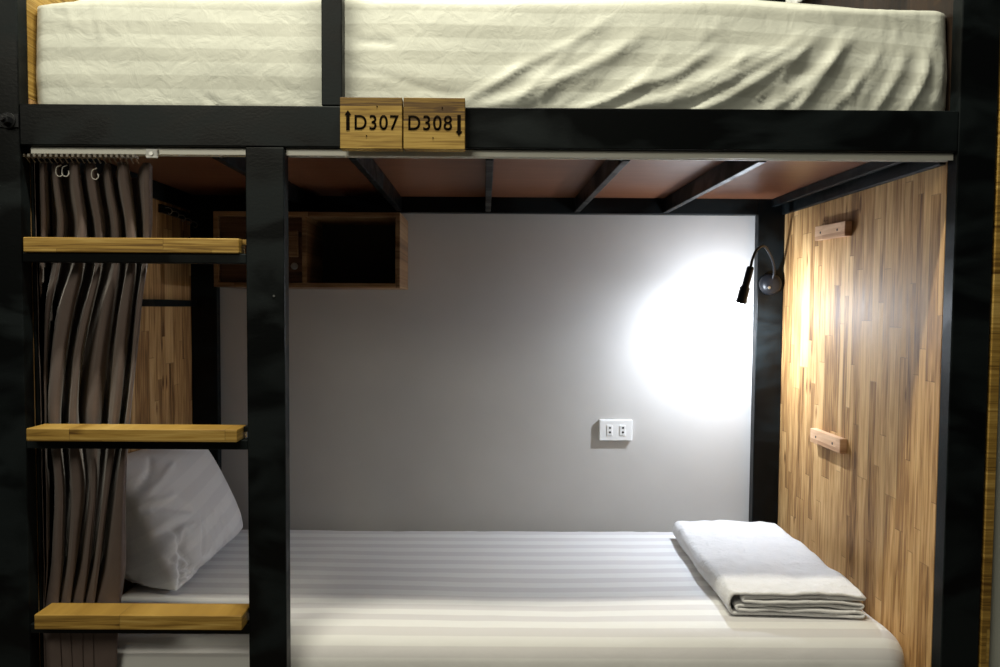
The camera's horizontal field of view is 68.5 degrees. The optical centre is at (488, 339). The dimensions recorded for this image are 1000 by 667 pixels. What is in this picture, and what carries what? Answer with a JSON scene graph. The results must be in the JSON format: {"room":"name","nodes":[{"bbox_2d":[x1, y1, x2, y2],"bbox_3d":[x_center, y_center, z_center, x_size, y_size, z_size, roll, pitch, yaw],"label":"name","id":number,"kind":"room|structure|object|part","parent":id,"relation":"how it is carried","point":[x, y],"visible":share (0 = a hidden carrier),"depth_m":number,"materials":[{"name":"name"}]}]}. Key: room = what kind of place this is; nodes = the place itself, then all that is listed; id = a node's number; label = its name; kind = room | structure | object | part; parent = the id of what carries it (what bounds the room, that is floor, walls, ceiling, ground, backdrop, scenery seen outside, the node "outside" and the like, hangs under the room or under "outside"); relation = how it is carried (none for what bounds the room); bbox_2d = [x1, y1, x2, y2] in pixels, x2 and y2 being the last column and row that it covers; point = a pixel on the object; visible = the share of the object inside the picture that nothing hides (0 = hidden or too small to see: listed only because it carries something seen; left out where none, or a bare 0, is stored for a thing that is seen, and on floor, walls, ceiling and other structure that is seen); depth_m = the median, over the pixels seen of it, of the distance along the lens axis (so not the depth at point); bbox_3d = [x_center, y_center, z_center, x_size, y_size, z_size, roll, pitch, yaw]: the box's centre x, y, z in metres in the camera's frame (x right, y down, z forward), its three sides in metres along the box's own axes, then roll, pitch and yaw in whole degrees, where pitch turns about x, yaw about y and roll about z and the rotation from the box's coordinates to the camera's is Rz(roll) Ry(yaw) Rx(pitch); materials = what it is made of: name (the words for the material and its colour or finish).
{"room":"dormitory","nodes":[
{"label":"dormitory","id":0,"kind":"room"},
{"bbox_2d":[220,213,754,531],"bbox_3d":[-0.100,-0.528,2.552,5.000,3.340,0.115,0,2,0],"label":"wall","id":1,"kind":"structure","parent":0,"point":[474,395],"depth_m":2.52,"materials":[{"name":"white paint"}]},
{"bbox_2d":[213,211,407,289],"bbox_3d":[-0.562,-0.282,2.380,0.576,0.233,0.244,0,2,0],"label":"shelf box","id":2,"kind":"object","parent":1,"relation":"attached to","point":[328,250],"visible":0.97,"depth_m":2.36,"materials":[{"name":"brown wood"}]},
{"bbox_3d":[-0.706,-0.279,2.287,0.254,0.200,0.015,0,2,0],"label":"door","id":3,"kind":"part","parent":2,"relation":"part of","materials":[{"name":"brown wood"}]},
{"bbox_3d":[-0.602,-0.295,2.268,0.025,0.080,0.022,0,2,0],"label":"handle","id":4,"kind":"part","parent":2,"relation":"part of","materials":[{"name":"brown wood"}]},
{"bbox_2d":[599,419,631,440],"bbox_3d":[0.438,0.313,2.525,0.114,0.072,0.014,0,2,0],"label":"wall socket","id":5,"kind":"object","parent":1,"relation":"attached to","point":[609,430],"visible":1,"depth_m":2.52,"materials":[{"name":"white plastic"}]},
{"bbox_2d":[607,425,612,435],"bbox_3d":[0.417,0.313,2.519,0.020,0.036,0.002,0,2,0],"label":"outlet","id":6,"kind":"object","parent":5,"relation":"attached to","point":[609,427],"depth_m":2.52,"materials":[{"name":"white plastic"}]},
{"bbox_2d":[620,425,625,435],"bbox_3d":[0.461,0.313,2.520,0.020,0.036,0.002,0,2,0],"label":"outlet","id":7,"kind":"object","parent":5,"relation":"attached to","point":[622,427],"depth_m":2.52,"materials":[{"name":"white plastic"}]},
{"bbox_2d":[989,372,999,666],"bbox_3d":[1.756,-0.494,2.041,1.294,3.340,0.922,0,2,0],"label":"wall","id":8,"kind":"structure","parent":0,"point":[994,649],"depth_m":1.62,"materials":[{"name":"brown wood"}]},
{"bbox_3d":[-0.101,1.275,0.185,5.000,0.060,5.100,0,2,0],"label":"floor","id":9,"kind":"structure","parent":0,"visible":0},
{"bbox_2d":[0,0,999,666],"bbox_3d":[0.000,-0.085,2.032,2.166,2.500,0.962,0,2,0],"label":"bunk bed","id":10,"kind":"object","parent":9,"relation":"on","point":[875,338],"visible":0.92,"depth_m":1.62,"materials":[{"name":"black paint"}]},
{"bbox_3d":[-1.040,-0.047,1.593,0.083,2.450,0.035,0,2,0],"label":"post","id":11,"kind":"part","parent":10,"relation":"part of","materials":[{"name":"black metal"}]},
{"bbox_3d":[-1.004,-0.912,2.024,0.015,0.739,0.898,0,2,0],"label":"panel","id":12,"kind":"part","parent":10,"relation":"part of","materials":[{"name":"brown wood"}]},
{"bbox_3d":[-1.011,0.307,2.076,0.015,1.700,0.898,0,2,0],"label":"panel","id":13,"kind":"part","parent":10,"relation":"part of","materials":[{"name":"brown wood"}]},
{"bbox_3d":[-0.991,-0.438,2.026,0.014,0.052,0.864,0,2,0],"label":"rail","id":14,"kind":"part","parent":10,"relation":"part of","materials":[{"name":"metal"}]},
{"bbox_2d":[158,204,197,227],"bbox_3d":[-0.984,-0.390,2.339,0.032,0.049,0.235,0,2,0],"label":"hook rail","id":15,"kind":"object","parent":10,"relation":"attached to","point":[164,209],"visible":1,"depth_m":2.31,"materials":[{"name":"black paint"}]},
{"bbox_3d":[-0.959,-0.085,2.492,0.086,2.450,0.034,0,2,0],"label":"post","id":16,"kind":"part","parent":10,"relation":"part of","materials":[{"name":"black metal"}]},
{"bbox_3d":[-0.482,0.385,1.614,0.082,1.592,0.035,0,2,0],"label":"ladder post","id":17,"kind":"part","parent":10,"relation":"part of","materials":[{"name":"black metal"}]},
{"bbox_3d":[-0.330,-0.882,1.560,0.044,0.770,0.035,0,2,0],"label":"guard post","id":18,"kind":"part","parent":10,"relation":"part of","materials":[{"name":"black metal"}]},
{"bbox_2d":[340,97,402,151],"bbox_3d":[-0.245,-0.452,1.546,0.130,0.106,0.029,0,2,0],"label":"plaque","id":19,"kind":"object","parent":10,"relation":"attached to","point":[366,123],"visible":1,"depth_m":1.53,"materials":[{"name":"brown wood"}]},
{"bbox_2d":[404,98,464,151],"bbox_3d":[-0.113,-0.452,1.547,0.128,0.106,0.029,0,2,0],"label":"plaque","id":20,"kind":"object","parent":10,"relation":"attached to","point":[430,124],"visible":1,"depth_m":1.53,"materials":[{"name":"brown wood"}]},
{"bbox_3d":[0.002,-0.467,2.029,1.998,0.016,0.864,0,2,0],"label":"board","id":21,"kind":"part","parent":10,"relation":"part of","materials":[{"name":"red wood"}]},
{"bbox_3d":[-0.002,-0.489,2.479,1.823,0.129,0.034,0,2,0],"label":"rail","id":22,"kind":"part","parent":10,"relation":"part of","materials":[{"name":"black metal"}]},
{"bbox_3d":[0.004,-0.451,1.580,2.000,0.087,0.035,0,2,0],"label":"rail","id":23,"kind":"part","parent":10,"relation":"part of","materials":[{"name":"black metal"}]},
{"bbox_2d":[36,0,946,110],"bbox_3d":[0.009,-0.624,2.012,2.019,0.307,0.862,0,2,0],"label":"mattress","id":24,"kind":"object","parent":10,"relation":"on","point":[636,54],"visible":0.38,"depth_m":1.60,"materials":[{"name":"white fabric"}]},
{"bbox_2d":[31,147,952,161],"bbox_3d":[0.011,-0.395,1.583,1.982,0.023,0.030,0,2,0],"label":"rail","id":25,"kind":"object","parent":10,"relation":"attached to","point":[148,152],"visible":0.94,"depth_m":1.58,"materials":[{"name":"white metal"}]},
{"bbox_2d":[23,154,152,666],"bbox_3d":[-0.878,0.238,1.656,0.262,1.276,0.128,0,2,3],"label":"curtain","id":26,"kind":"object","parent":25,"relation":"hanging from","point":[89,314],"visible":0.87,"depth_m":1.65,"materials":[{"name":"beige fabric"}]},
{"bbox_2d":[117,530,904,666],"bbox_3d":[-0.007,0.783,2.091,1.977,0.264,0.849,0,2,0],"label":"mattress","id":27,"kind":"object","parent":10,"relation":"on","point":[358,598],"visible":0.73,"depth_m":1.79,"materials":[{"name":"white fabric"}]},
{"bbox_2d":[124,449,242,590],"bbox_3d":[-0.883,0.468,2.149,0.234,0.343,0.552,0,2,0],"label":"pillow","id":28,"kind":"object","parent":27,"relation":"on","point":[181,508],"visible":0.74,"depth_m":1.96,"materials":[{"name":"white fabric"}]},
{"bbox_2d":[673,520,865,618],"bbox_3d":[0.751,0.624,2.062,0.356,0.066,0.618,0,2,0],"label":"blanket","id":29,"kind":"object","parent":27,"relation":"on","point":[755,568],"visible":1,"depth_m":1.91,"materials":[{"name":"white fabric"}]},
{"bbox_2d":[736,245,781,304],"bbox_3d":[0.880,-0.205,2.383,0.068,0.192,0.280,2,3,40],"label":"reading lamp","id":30,"kind":"object","parent":10,"relation":"attached to","point":[769,283],"visible":1,"depth_m":2.38,"materials":[{"name":"black plastic"}]},
{"bbox_3d":[0.952,-0.073,2.501,0.088,2.450,0.034,0,2,0],"label":"post","id":31,"kind":"part","parent":10,"relation":"part of","materials":[{"name":"black metal"}]},
{"bbox_2d":[786,0,802,2],"bbox_3d":[0.983,-1.141,2.242,0.030,0.235,0.310,0,2,0],"label":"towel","id":32,"kind":"object","parent":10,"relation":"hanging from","point":[791,1],"visible":0.39,"depth_m":2.35,"materials":[{"name":"white fabric"}]},
{"bbox_2d":[810,428,846,453],"bbox_3d":[0.986,0.294,2.132,0.020,0.041,0.187,0,2,0],"label":"wall block","id":33,"kind":"object","parent":10,"relation":"attached to","point":[838,444],"visible":1,"depth_m":2.11,"materials":[{"name":"brown wood"}]},
{"bbox_2d":[815,221,851,240],"bbox_3d":[0.990,-0.311,2.110,0.020,0.045,0.186,0,2,0],"label":"wall block","id":34,"kind":"object","parent":10,"relation":"attached to","point":[844,228],"visible":1,"depth_m":2.08,"materials":[{"name":"brown wood"}]},
{"bbox_3d":[1.005,0.350,2.087,0.016,1.640,0.898,0,2,0],"label":"panel","id":35,"kind":"part","parent":10,"relation":"part of","materials":[{"name":"brown wood"}]},
{"bbox_3d":[0.993,-0.425,2.035,0.014,0.052,0.864,0,2,0],"label":"rail","id":36,"kind":"part","parent":10,"relation":"part of","materials":[{"name":"black metal"}]},
{"bbox_3d":[1.017,-0.869,2.034,0.010,0.799,0.898,0,2,0],"label":"panel","id":37,"kind":"part","parent":10,"relation":"part of","materials":[{"name":"white fabric"}]},
{"bbox_3d":[1.043,-0.034,1.602,0.083,2.450,0.035,0,2,0],"label":"post","id":38,"kind":"part","parent":10,"relation":"part of","materials":[{"name":"black metal"}]},
{"bbox_2d":[978,54,999,666],"bbox_3d":[1.096,-0.078,2.049,0.019,2.500,0.936,0,2,0],"label":"partition panel","id":39,"kind":"object","parent":9,"relation":"on","point":[994,336],"visible":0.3,"depth_m":1.59,"materials":[{"name":"brown wood"}]}
]}

